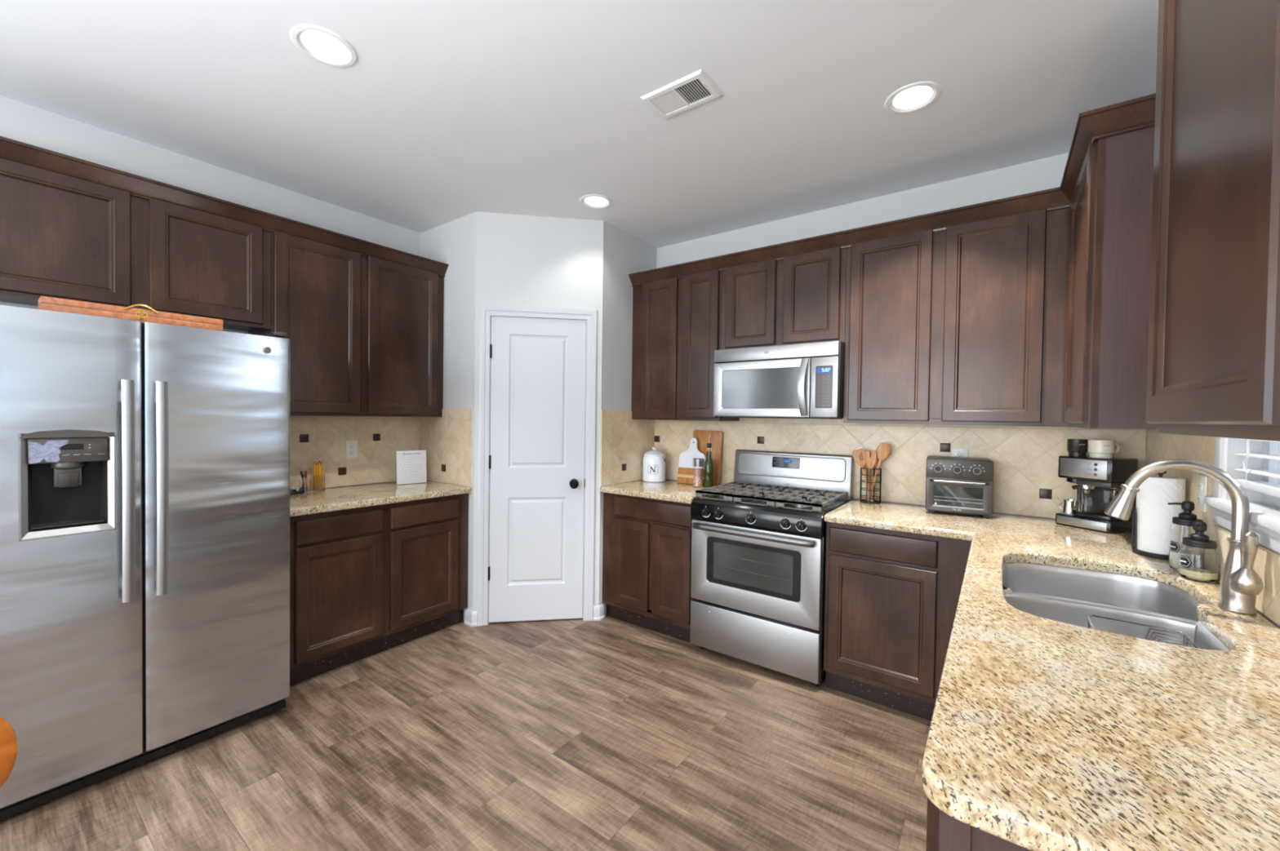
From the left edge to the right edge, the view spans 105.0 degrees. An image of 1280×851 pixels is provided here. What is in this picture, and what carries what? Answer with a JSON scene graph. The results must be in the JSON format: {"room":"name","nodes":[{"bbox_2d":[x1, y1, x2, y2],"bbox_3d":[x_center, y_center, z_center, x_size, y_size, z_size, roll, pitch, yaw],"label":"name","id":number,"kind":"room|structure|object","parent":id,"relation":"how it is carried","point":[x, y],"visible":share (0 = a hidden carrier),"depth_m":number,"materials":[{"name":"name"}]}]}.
{"room":"kitchen","nodes":[
{"label":"kitchen","id":0,"kind":"room"},
{"bbox_2d":[0,95,420,488],"bbox_3d":[-2.886,-0.041,1.971,0.100,2.715,6.800,1,1,36],"label":"wall","id":1,"kind":"structure","parent":0,"point":[20,122],"depth_m":2.54,"materials":[{"name":"paint"}]},
{"bbox_2d":[0,157,271,333],"bbox_3d":[-2.371,-0.781,2.289,0.322,0.536,1.000,1,1,36],"label":"upper cabinet","id":2,"kind":"object","parent":1,"relation":"attached to","point":[62,236],"visible":0.93,"depth_m":2.16,"materials":[{"name":"wood"}]},
{"bbox_2d":[0,136,448,277],"bbox_3d":[-2.072,-1.068,2.658,0.358,0.079,2.063,1,1,36],"label":"crown molding","id":3,"kind":"structure","parent":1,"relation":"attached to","point":[140,187],"depth_m":2.32,"materials":[{"name":"brown wood"}]},
{"bbox_2d":[251,230,444,417],"bbox_3d":[-1.782,-0.557,3.104,0.322,0.996,1.004,1,1,36],"label":"upper cabinet","id":4,"kind":"object","parent":1,"relation":"attached to","point":[366,334],"visible":0.84,"depth_m":2.94,"materials":[{"name":"wood"}]},
{"bbox_2d":[289,416,418,490],"bbox_3d":[-1.932,0.167,3.191,0.011,0.455,1.053,1,1,36],"label":"tile backsplash","id":5,"kind":"structure","parent":1,"relation":"attached to","point":[312,438],"depth_m":3.22,"materials":[{"name":"tile"}]},
{"bbox_2d":[346,440,357,458],"bbox_3d":[-1.894,0.155,3.231,0.009,0.116,0.072,1,1,36],"label":"wall outlet","id":6,"kind":"object","parent":5,"relation":"attached to","point":[351,446],"visible":1,"depth_m":3.23,"materials":[{"name":"white plastic"}]},
{"bbox_2d":[349,449,354,454],"bbox_3d":[-1.892,0.176,3.229,0.003,0.033,0.033,1,1,36],"label":"receptacle","id":7,"kind":"object","parent":6,"relation":"attached to","point":[351,451],"depth_m":3.23,"materials":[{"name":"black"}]},
{"bbox_2d":[349,444,355,448],"bbox_3d":[-1.892,0.135,3.228,0.003,0.033,0.033,1,1,36],"label":"receptacle","id":8,"kind":"object","parent":6,"relation":"attached to","point":[351,446],"depth_m":3.23,"materials":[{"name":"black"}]},
{"bbox_2d":[420,212,475,622],"bbox_3d":[-1.328,-0.044,3.458,0.665,2.715,0.090,1,1,36],"label":"wall","id":9,"kind":"structure","parent":0,"point":[452,243],"depth_m":3.31,"materials":[{"name":"paint"}]},
{"bbox_2d":[418,408,471,487],"bbox_3d":[-1.367,0.139,3.424,0.632,0.518,0.011,1,1,36],"label":"tile backsplash","id":10,"kind":"structure","parent":9,"relation":"attached to","point":[446,440],"depth_m":3.38,"materials":[{"name":"tile"}]},
{"bbox_2d":[464,608,477,626],"bbox_3d":[-1.115,1.273,3.255,0.102,0.094,0.043,1,1,36],"label":"baseboard","id":11,"kind":"structure","parent":9,"relation":"attached to","point":[471,617],"depth_m":3.24,"materials":[{"name":"white paint"}]},
{"bbox_2d":[0,615,931,850],"bbox_3d":[-1.188,1.401,0.742,4.350,0.080,6.800,1,1,36],"label":"floor","id":12,"kind":"structure","parent":0,"point":[609,734],"depth_m":1.94,"materials":[{"name":"wood"}]},
{"bbox_2d":[0,716,17,788],"bbox_3d":[-1.243,0.876,0.630,0.455,0.971,0.540,1,1,36],"label":"wooden chair","id":13,"kind":"object","parent":12,"relation":"on","point":[8,740],"visible":1,"depth_m":0.71,"materials":[{"name":"orange wood"}]},
{"bbox_2d":[0,304,290,821],"bbox_3d":[-2.164,0.449,2.099,0.866,1.752,0.908,1,1,36],"label":"refrigerator","id":14,"kind":"object","parent":12,"relation":"on","point":[144,467],"visible":1,"depth_m":1.84,"materials":[{"name":"grey metal"}]},
{"bbox_2d":[19,430,115,438],"bbox_3d":[-1.987,0.028,1.712,0.018,0.027,0.221,1,1,36],"label":"hood","id":15,"kind":"object","parent":14,"relation":"attached to","point":[23,433],"depth_m":1.70,"materials":[{"name":"silver metal"}]},
{"bbox_2d":[38,296,222,330],"bbox_3d":[-2.003,-0.442,1.964,0.118,0.069,0.504,1,1,36],"label":"case","id":16,"kind":"object","parent":14,"relation":"on","point":[51,304],"visible":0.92,"depth_m":1.90,"materials":[{"name":"orange wood"}]},
{"bbox_2d":[289,493,468,685],"bbox_3d":[-1.679,0.878,3.029,0.618,0.873,1.022,1,1,36],"label":"base cabinet","id":17,"kind":"object","parent":12,"relation":"on","point":[365,582],"visible":0.85,"depth_m":2.76,"materials":[{"name":"wood"}]},
{"bbox_2d":[289,480,471,517],"bbox_3d":[-1.671,0.421,3.012,0.635,0.038,1.033,1,1,36],"label":"countertop","id":18,"kind":"structure","parent":17,"relation":"on","point":[343,498],"depth_m":2.88,"materials":[{"name":"beige stone"}]},
{"bbox_2d":[289,486,304,495],"bbox_3d":[-2.005,0.376,2.863,0.024,0.047,0.080,1,1,36],"label":"tape dispenser","id":19,"kind":"object","parent":18,"relation":"on","point":[301,491],"visible":0.84,"depth_m":2.86,"materials":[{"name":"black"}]},
{"bbox_2d":[299,479,311,493],"bbox_3d":[-1.999,0.361,2.933,0.058,0.075,0.058,1,1,36],"label":"pen cup","id":20,"kind":"object","parent":18,"relation":"on","point":[306,485],"visible":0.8,"depth_m":2.92,"materials":[{"name":"clear glass"}]},
{"bbox_2d":[311,474,324,491],"bbox_3d":[-1.972,0.348,3.009,0.036,0.100,0.060,1,1,36],"label":"pencil box","id":21,"kind":"object","parent":18,"relation":"on","point":[317,482],"visible":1,"depth_m":2.99,"materials":[{"name":"clear glass"}]},
{"bbox_2d":[314,461,315,475],"bbox_3d":[-1.976,0.305,2.989,0.007,0.179,0.009,1,1,36],"label":"pencil","id":22,"kind":"object","parent":21,"relation":"in","point":[314,461],"visible":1,"depth_m":2.98,"materials":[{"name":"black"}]},
{"bbox_2d":[318,461,319,474],"bbox_3d":[-1.963,0.305,3.007,0.007,0.179,0.009,1,1,36],"label":"pencil","id":23,"kind":"object","parent":21,"relation":"in","point":[319,461],"visible":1,"depth_m":3.00,"materials":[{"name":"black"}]},
{"bbox_2d":[321,461,323,474],"bbox_3d":[-1.952,0.304,3.021,0.007,0.179,0.007,1,1,36],"label":"pencil","id":24,"kind":"object","parent":21,"relation":"in","point":[322,461],"visible":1,"depth_m":3.02,"materials":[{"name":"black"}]},
{"bbox_2d":[395,450,426,484],"bbox_3d":[-1.565,0.284,3.368,0.192,0.225,0.030,0,1,-42],"label":"sign","id":25,"kind":"object","parent":18,"relation":"on","point":[411,465],"visible":1,"depth_m":3.36,"materials":[{"name":"white paper"}]},
{"bbox_2d":[602,492,693,642],"bbox_3d":[0.204,0.898,3.411,0.719,0.873,0.618,1,1,36],"label":"base cabinet","id":26,"kind":"object","parent":12,"relation":"on","point":[646,552],"visible":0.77,"depth_m":3.15,"materials":[{"name":"wood"}]},
{"bbox_2d":[600,479,733,504],"bbox_3d":[0.205,0.441,3.396,0.717,0.038,0.640,1,1,36],"label":"countertop","id":27,"kind":"structure","parent":26,"relation":"on","point":[672,491],"depth_m":3.25,"materials":[{"name":"beige stone"}]},
{"bbox_2d":[642,447,665,482],"bbox_3d":[0.107,0.287,3.688,0.170,0.255,0.173,0,1,-19],"label":"canister","id":28,"kind":"object","parent":27,"relation":"on","point":[654,461],"visible":1,"depth_m":3.62,"materials":[{"name":"white ceramic"}]},
{"bbox_2d":[677,438,706,485],"bbox_3d":[0.378,0.255,3.551,0.216,0.331,0.060,1,1,36],"label":"paddle board","id":29,"kind":"object","parent":27,"relation":"on","point":[685,475],"visible":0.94,"depth_m":3.56,"materials":[{"name":"white wood"}]},
{"bbox_2d":[693,457,703,487],"bbox_3d":[0.402,0.324,3.394,0.076,0.200,0.076,1,1,36],"label":"salt grinder","id":30,"kind":"object","parent":27,"relation":"on","point":[698,463],"visible":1,"depth_m":3.37,"materials":[{"name":"clear glass"}]},
{"bbox_2d":[693,466,702,487],"bbox_3d":[0.401,0.351,3.394,0.070,0.145,0.070,1,1,36],"label":"glass jar","id":31,"kind":"object","parent":30,"relation":"attached to","point":[698,482],"depth_m":3.37,"materials":[{"name":"pink"}]},
{"bbox_2d":[693,430,723,485],"bbox_3d":[0.479,0.230,3.547,0.236,0.384,0.064,1,1,36],"label":"cutting board","id":32,"kind":"object","parent":27,"relation":"on","point":[702,437],"visible":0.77,"depth_m":3.51,"materials":[{"name":"brown wood"}]},
{"bbox_2d":[703,435,714,488],"bbox_3d":[0.474,0.245,3.377,0.068,0.360,0.068,1,1,36],"label":"oil bottle","id":33,"kind":"object","parent":27,"relation":"on","point":[708,467],"visible":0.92,"depth_m":3.36,"materials":[{"name":"green glass"}]},
{"bbox_2d":[689,449,853,686],"bbox_3d":[0.781,0.762,2.937,0.756,1.175,0.703,1,1,36],"label":"gas range","id":34,"kind":"object","parent":12,"relation":"on","point":[758,544],"visible":0.99,"depth_m":2.72,"materials":[{"name":"silver metal"}]},
{"bbox_2d":[698,489,849,514],"bbox_3d":[0.789,0.444,2.936,0.754,0.014,0.545,1,1,36],"label":"cooktop","id":35,"kind":"object","parent":34,"relation":"in","point":[828,508],"depth_m":2.76,"materials":[{"name":"black metal"}]},
{"bbox_2d":[823,522,971,720],"bbox_3d":[1.377,0.928,2.556,0.648,0.873,0.618,1,1,36],"label":"base cabinet","id":36,"kind":"object","parent":12,"relation":"on","point":[891,598],"visible":0.72,"depth_m":2.33,"materials":[{"name":"wood"}]},
{"bbox_2d":[925,797,1031,850],"bbox_3d":[0.840,0.950,0.785,0.618,0.873,0.712,1,1,36],"label":"base cabinet","id":37,"kind":"object","parent":12,"relation":"on","point":[944,833],"visible":0.11,"depth_m":0.65,"materials":[{"name":"wood"}]},
{"bbox_3d":[1.305,0.946,1.421,0.618,0.873,0.860,1,1,36],"label":"base cabinet","id":38,"kind":"object","parent":12,"relation":"on","visible":0},
{"bbox_2d":[824,498,1279,850],"bbox_3d":[1.090,0.482,1.639,1.244,0.038,2.437,1,1,36],"label":"countertop","id":39,"kind":"structure","parent":38,"relation":"on","point":[1045,735],"depth_m":0.80,"materials":[{"name":"beige stone"}]},
{"bbox_2d":[859,467,881,504],"bbox_3d":[1.337,0.345,2.848,0.113,0.201,0.113,1,1,36],"label":"utensil holder","id":40,"kind":"object","parent":39,"relation":"on","point":[865,501],"visible":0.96,"depth_m":2.81,"materials":[{"name":"metal"}]},
{"bbox_2d":[852,448,873,502],"bbox_3d":[1.302,0.286,2.868,0.028,0.303,0.126,0,1,-44],"label":"slotted spatula","id":41,"kind":"object","parent":40,"relation":"in","point":[861,464],"visible":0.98,"depth_m":2.87,"materials":[{"name":"brown wood"}]},
{"bbox_2d":[858,453,872,497],"bbox_3d":[1.327,0.297,2.886,0.081,0.279,0.016,1,1,36],"label":"wooden spatula","id":42,"kind":"object","parent":40,"relation":"in","point":[865,466],"visible":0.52,"depth_m":2.88,"materials":[{"name":"brown wood"}]},
{"bbox_2d":[864,451,876,494],"bbox_3d":[1.331,0.291,2.844,0.067,0.290,0.015,2,1,45],"label":"wooden fork","id":43,"kind":"object","parent":40,"relation":"in","point":[871,461],"visible":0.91,"depth_m":2.84,"materials":[{"name":"brown wood"}]},
{"bbox_2d":[866,442,889,501],"bbox_3d":[1.375,0.268,2.833,0.114,0.342,0.013,1,1,26],"label":"wooden spoon","id":44,"kind":"object","parent":40,"relation":"in","point":[882,451],"visible":0.96,"depth_m":2.82,"materials":[{"name":"brown wood"}]},
{"bbox_2d":[875,442,889,459],"bbox_3d":[1.395,0.148,2.820,0.071,0.102,0.011,1,1,26],"label":"bowl","id":45,"kind":"object","parent":44,"relation":"on","point":[882,451],"depth_m":2.82,"materials":[{"name":"brown wood"}]},
{"bbox_2d":[924,455,993,519],"bbox_3d":[1.651,0.312,2.553,0.285,0.285,0.267,1,1,31],"label":"toaster oven","id":46,"kind":"object","parent":39,"relation":"on","point":[959,485],"visible":1,"depth_m":2.46,"materials":[{"name":"grey metal"}]},
{"bbox_2d":[1055,455,1137,533],"bbox_3d":[2.069,0.305,2.238,0.216,0.322,0.211,0,1,-20],"label":"espresso machine","id":47,"kind":"object","parent":39,"relation":"on","point":[1099,481],"visible":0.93,"depth_m":2.17,"materials":[{"name":"silver metal"}]},
{"bbox_2d":[1057,497,1077,515],"bbox_3d":[1.996,0.375,2.300,0.054,0.068,0.082,0,1,-20],"label":"pitcher","id":48,"kind":"object","parent":47,"relation":"on","point":[1069,506],"visible":0.91,"depth_m":2.27,"materials":[{"name":"silver metal"}]},
{"bbox_2d":[1066,439,1088,457],"bbox_3d":[2.027,0.103,2.277,0.072,0.078,0.073,1,1,11],"label":"cup","id":49,"kind":"object","parent":47,"relation":"on","point":[1075,447],"visible":0.99,"depth_m":2.25,"materials":[{"name":"black"}]},
{"bbox_2d":[1087,440,1119,458],"bbox_3d":[2.069,0.105,2.202,0.101,0.078,0.088,0,1,-26],"label":"mug","id":50,"kind":"object","parent":47,"relation":"on","point":[1104,449],"visible":1,"depth_m":2.17,"materials":[{"name":"white ceramic"}]},
{"bbox_2d":[1002,563,1229,651],"bbox_3d":[1.326,0.614,1.417,0.470,0.213,0.785,1,1,36],"label":"sink","id":51,"kind":"object","parent":39,"relation":"in","point":[1065,595],"visible":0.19,"depth_m":1.53,"materials":[{"name":"silver metal"}]},
{"bbox_2d":[1086,615,1198,648],"bbox_3d":[1.277,0.620,1.244,0.196,0.149,0.291,1,1,36],"label":"rack","id":52,"kind":"object","parent":51,"relation":"in","point":[1186,639],"visible":0.19,"depth_m":1.31,"materials":[{"name":"silver metal"}]},
{"bbox_2d":[1131,471,1168,559],"bbox_3d":[1.879,0.313,1.778,0.138,0.314,0.137,1,1,36],"label":"paper towel holder","id":53,"kind":"object","parent":39,"relation":"on","point":[1134,549],"visible":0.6,"depth_m":1.79,"materials":[{"name":"metal"}]},
{"bbox_2d":[1136,475,1186,555],"bbox_3d":[1.880,0.320,1.778,0.121,0.270,0.121,1,1,36],"label":"paper towel roll","id":54,"kind":"object","parent":53,"relation":"on","point":[1155,515],"visible":0.77,"depth_m":1.74,"materials":[{"name":"white paper"}]},
{"bbox_2d":[1104,459,1263,615],"bbox_3d":[1.434,0.281,1.307,0.288,0.382,0.107,1,1,36],"label":"faucet","id":55,"kind":"object","parent":39,"relation":"on","point":[1240,585],"visible":1,"depth_m":1.26,"materials":[{"name":"silver metal"}]},
{"bbox_2d":[1167,501,1203,571],"bbox_3d":[1.777,0.359,1.598,0.081,0.227,0.078,1,1,-9],"label":"soap dispenser","id":56,"kind":"object","parent":39,"relation":"on","point":[1182,527],"visible":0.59,"depth_m":1.59,"materials":[{"name":"clear glass"}]},
{"bbox_2d":[1168,524,1195,571],"bbox_3d":[1.778,0.392,1.598,0.078,0.160,0.078,1,1,36],"label":"glass jar","id":57,"kind":"object","parent":56,"relation":"on","point":[1178,531],"depth_m":1.59,"materials":[{"name":"white"}]},
{"bbox_2d":[1178,521,1219,583],"bbox_3d":[1.716,0.384,1.509,0.086,0.179,0.082,0,1,-29],"label":"soap dispenser","id":58,"kind":"object","parent":39,"relation":"on","point":[1198,556],"visible":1,"depth_m":1.49,"materials":[{"name":"clear glass"}]},
{"bbox_2d":[1178,544,1219,583],"bbox_3d":[1.717,0.417,1.511,0.082,0.112,0.082,0,1,-29],"label":"glass jar","id":59,"kind":"object","parent":58,"relation":"on","point":[1197,562],"depth_m":1.48,"materials":[{"name":"white"}]},
{"bbox_2d":[472,211,603,619],"bbox_3d":[-0.682,-0.033,3.331,0.830,2.715,0.090,1,1,-9],"label":"wall","id":60,"kind":"structure","parent":0,"point":[522,260],"depth_m":3.27,"materials":[{"name":"paint"}]},
{"bbox_2d":[488,316,586,622],"bbox_3d":[-0.684,0.299,3.280,0.636,2.028,0.101,1,1,-9],"label":"door","id":61,"kind":"structure","parent":60,"relation":"in","point":[538,366],"depth_m":3.30,"materials":[{"name":"white paint"}]},
{"bbox_2d":[477,305,596,626],"bbox_3d":[-0.689,0.270,3.326,0.758,2.108,0.109,1,1,-9],"label":"trim","id":62,"kind":"structure","parent":60,"relation":"attached to","point":[486,312],"depth_m":3.25,"materials":[{"name":"white paint"}]},
{"bbox_2d":[593,604,604,621],"bbox_3d":[-0.279,1.282,3.368,0.092,0.094,0.039,0,1,-33],"label":"baseboard","id":63,"kind":"structure","parent":60,"relation":"attached to","point":[598,611],"depth_m":3.36,"materials":[{"name":"white paint"}]},
{"bbox_2d":[0,0,1158,248],"bbox_3d":[-1.151,-1.363,0.696,4.350,0.020,6.800,1,1,36],"label":"ceiling","id":64,"kind":"structure","parent":0,"point":[446,111],"depth_m":2.00,"materials":[{"name":"paint"}]},
{"bbox_2d":[289,24,357,67],"bbox_3d":[-1.141,-1.413,1.778,0.206,0.096,0.206,1,1,36],"label":"recessed light","id":65,"kind":"object","parent":64,"relation":"in","point":[324,46],"visible":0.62,"depth_m":1.82,"materials":[{"name":"grey"}]},
{"bbox_2d":[578,194,612,208],"bbox_3d":[-0.271,-1.423,3.029,0.206,0.096,0.206,1,1,36],"label":"recessed light","id":66,"kind":"object","parent":64,"relation":"in","point":[590,201],"visible":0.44,"depth_m":3.08,"materials":[{"name":"grey"}]},
{"bbox_2d":[640,68,723,119],"bbox_3d":[0.170,-1.349,2.022,0.290,0.015,0.180,1,1,36],"label":"ceiling vent","id":67,"kind":"object","parent":64,"relation":"in","point":[693,90],"visible":1,"depth_m":2.01,"materials":[{"name":"white plastic"}]},
{"bbox_2d":[884,80,942,114],"bbox_3d":[1.119,-1.387,2.017,0.206,0.096,0.206,1,1,36],"label":"recessed light","id":68,"kind":"object","parent":64,"relation":"in","point":[916,96],"visible":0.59,"depth_m":2.06,"materials":[{"name":"grey"}]},
{"bbox_2d":[599,221,657,616],"bbox_3d":[-0.112,-0.031,3.634,0.090,2.715,0.643,1,1,36],"label":"wall","id":69,"kind":"structure","parent":0,"point":[624,254],"depth_m":3.47,"materials":[{"name":"paint"}]},
{"bbox_2d":[600,410,654,486],"bbox_3d":[-0.076,0.154,3.604,0.011,0.518,0.634,1,1,36],"label":"tile backsplash","id":70,"kind":"structure","parent":69,"relation":"attached to","point":[624,441],"depth_m":3.54,"materials":[{"name":"tile"}]},
{"bbox_2d":[656,152,1146,519],"bbox_3d":[0.785,-0.015,3.440,4.100,2.715,0.100,1,1,36],"label":"wall","id":71,"kind":"structure","parent":0,"point":[1044,174],"depth_m":2.89,"materials":[{"name":"paint"}]},
{"bbox_2d":[631,269,739,421],"bbox_3d":[0.317,-0.535,3.514,0.719,0.996,0.322,1,1,36],"label":"upper cabinet","id":72,"kind":"object","parent":71,"relation":"attached to","point":[677,322],"visible":0.91,"depth_m":3.38,"materials":[{"name":"wood"}]},
{"bbox_2d":[720,246,846,350],"bbox_3d":[0.919,-0.746,3.073,0.762,0.545,0.322,1,1,36],"label":"upper cabinet","id":73,"kind":"object","parent":71,"relation":"attached to","point":[800,298],"visible":0.77,"depth_m":2.91,"materials":[{"name":"wood"}]},
{"bbox_2d":[713,341,844,419],"bbox_3d":[0.875,-0.257,3.031,0.758,0.424,0.447,1,1,36],"label":"microwave","id":74,"kind":"object","parent":73,"relation":"attached to","point":[799,380],"visible":0.98,"depth_m":2.86,"materials":[{"name":"silver metal"}]},
{"bbox_2d":[654,417,1146,518],"bbox_3d":[1.213,0.196,3.060,2.734,0.487,0.011,1,1,36],"label":"tile backsplash","id":75,"kind":"structure","parent":71,"relation":"attached to","point":[1027,482],"depth_m":2.79,"materials":[{"name":"tile"}]},
{"bbox_2d":[951,448,968,457],"bbox_3d":[1.737,0.180,2.669,0.075,0.116,0.009,1,1,36],"label":"wall outlet","id":76,"kind":"object","parent":75,"relation":"attached to","point":[956,452],"visible":0.48,"depth_m":2.67,"materials":[{"name":"white plastic"}]},
{"bbox_2d":[956,452,963,457],"bbox_3d":[1.736,0.159,2.666,0.033,0.033,0.003,1,1,36],"label":"receptacle","id":77,"kind":"object","parent":76,"relation":"attached to","point":[958,454],"depth_m":2.66,"materials":[{"name":"white plastic"}]},
{"bbox_2d":[843,207,1070,426],"bbox_3d":[1.611,-0.502,2.570,0.955,0.996,0.322,1,1,36],"label":"upper cabinet","id":78,"kind":"object","parent":71,"relation":"attached to","point":[963,324],"visible":0.96,"depth_m":2.41,"materials":[{"name":"wood"}]},
{"bbox_2d":[1216,438,1279,628],"bbox_3d":[0.417,0.045,-0.499,0.150,2.715,6.700,1,1,36],"label":"wall","id":79,"kind":"structure","parent":0,"point":[1237,446],"depth_m":1.43,"materials":[{"name":"paint"}]},
{"bbox_2d":[1064,126,1157,430],"bbox_3d":[1.928,-0.488,1.958,0.322,0.996,0.938,1,1,36],"label":"upper cabinet","id":80,"kind":"object","parent":79,"relation":"attached to","point":[1111,203],"visible":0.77,"depth_m":1.64,"materials":[{"name":"wood"}]},
{"bbox_2d":[628,93,1155,287],"bbox_3d":[0.853,-1.026,2.517,2.740,0.079,0.690,1,1,36],"label":"crown molding","id":81,"kind":"structure","parent":80,"relation":"attached to","point":[1138,113],"depth_m":2.35,"materials":[{"name":"brown wood"}]},
{"bbox_2d":[1145,429,1279,626],"bbox_3d":[1.603,0.247,1.268,0.008,0.455,2.432,1,1,36],"label":"tile backsplash","id":82,"kind":"structure","parent":79,"relation":"attached to","point":[1159,446],"depth_m":1.57,"materials":[{"name":"tile"}]},
{"bbox_2d":[1196,475,1207,512],"bbox_3d":[1.846,0.222,1.616,0.009,0.116,0.072,1,1,36],"label":"wall outlet","id":83,"kind":"object","parent":82,"relation":"attached to","point":[1202,480],"visible":1,"depth_m":1.61,"materials":[{"name":"white plastic"}]},
{"bbox_2d":[1197,494,1202,504],"bbox_3d":[1.843,0.243,1.618,0.003,0.033,0.033,1,1,36],"label":"receptacle","id":84,"kind":"object","parent":83,"relation":"attached to","point":[1199,496],"depth_m":1.61,"materials":[{"name":"white plastic"}]},
{"bbox_2d":[1198,481,1202,492],"bbox_3d":[1.844,0.201,1.617,0.003,0.033,0.033,1,1,36],"label":"receptacle","id":85,"kind":"object","parent":83,"relation":"attached to","point":[1200,483],"depth_m":1.61,"materials":[{"name":"white plastic"}]},
{"bbox_2d":[1146,0,1279,441],"bbox_3d":[0.953,-0.479,0.622,0.322,0.996,0.620,1,1,36],"label":"upper cabinet","id":86,"kind":"object","parent":79,"relation":"attached to","point":[1213,370],"visible":1,"depth_m":0.70,"materials":[{"name":"wood"}]},
{"bbox_2d":[1203,437,1279,553],"bbox_3d":[1.562,-0.260,1.123,0.145,1.122,0.895,1,1,36],"label":"window","id":87,"kind":"structure","parent":79,"relation":"in","point":[1264,519],"depth_m":1.38,"materials":[{"name":"white paint"}]},
{"bbox_2d":[1234,438,1279,497],"bbox_3d":[1.553,-0.289,1.130,0.062,0.936,0.737,1,1,36],"label":"window blind","id":88,"kind":"object","parent":87,"relation":"attached to","point":[1271,489],"visible":0.3,"depth_m":1.33,"materials":[{"name":"white paint"}]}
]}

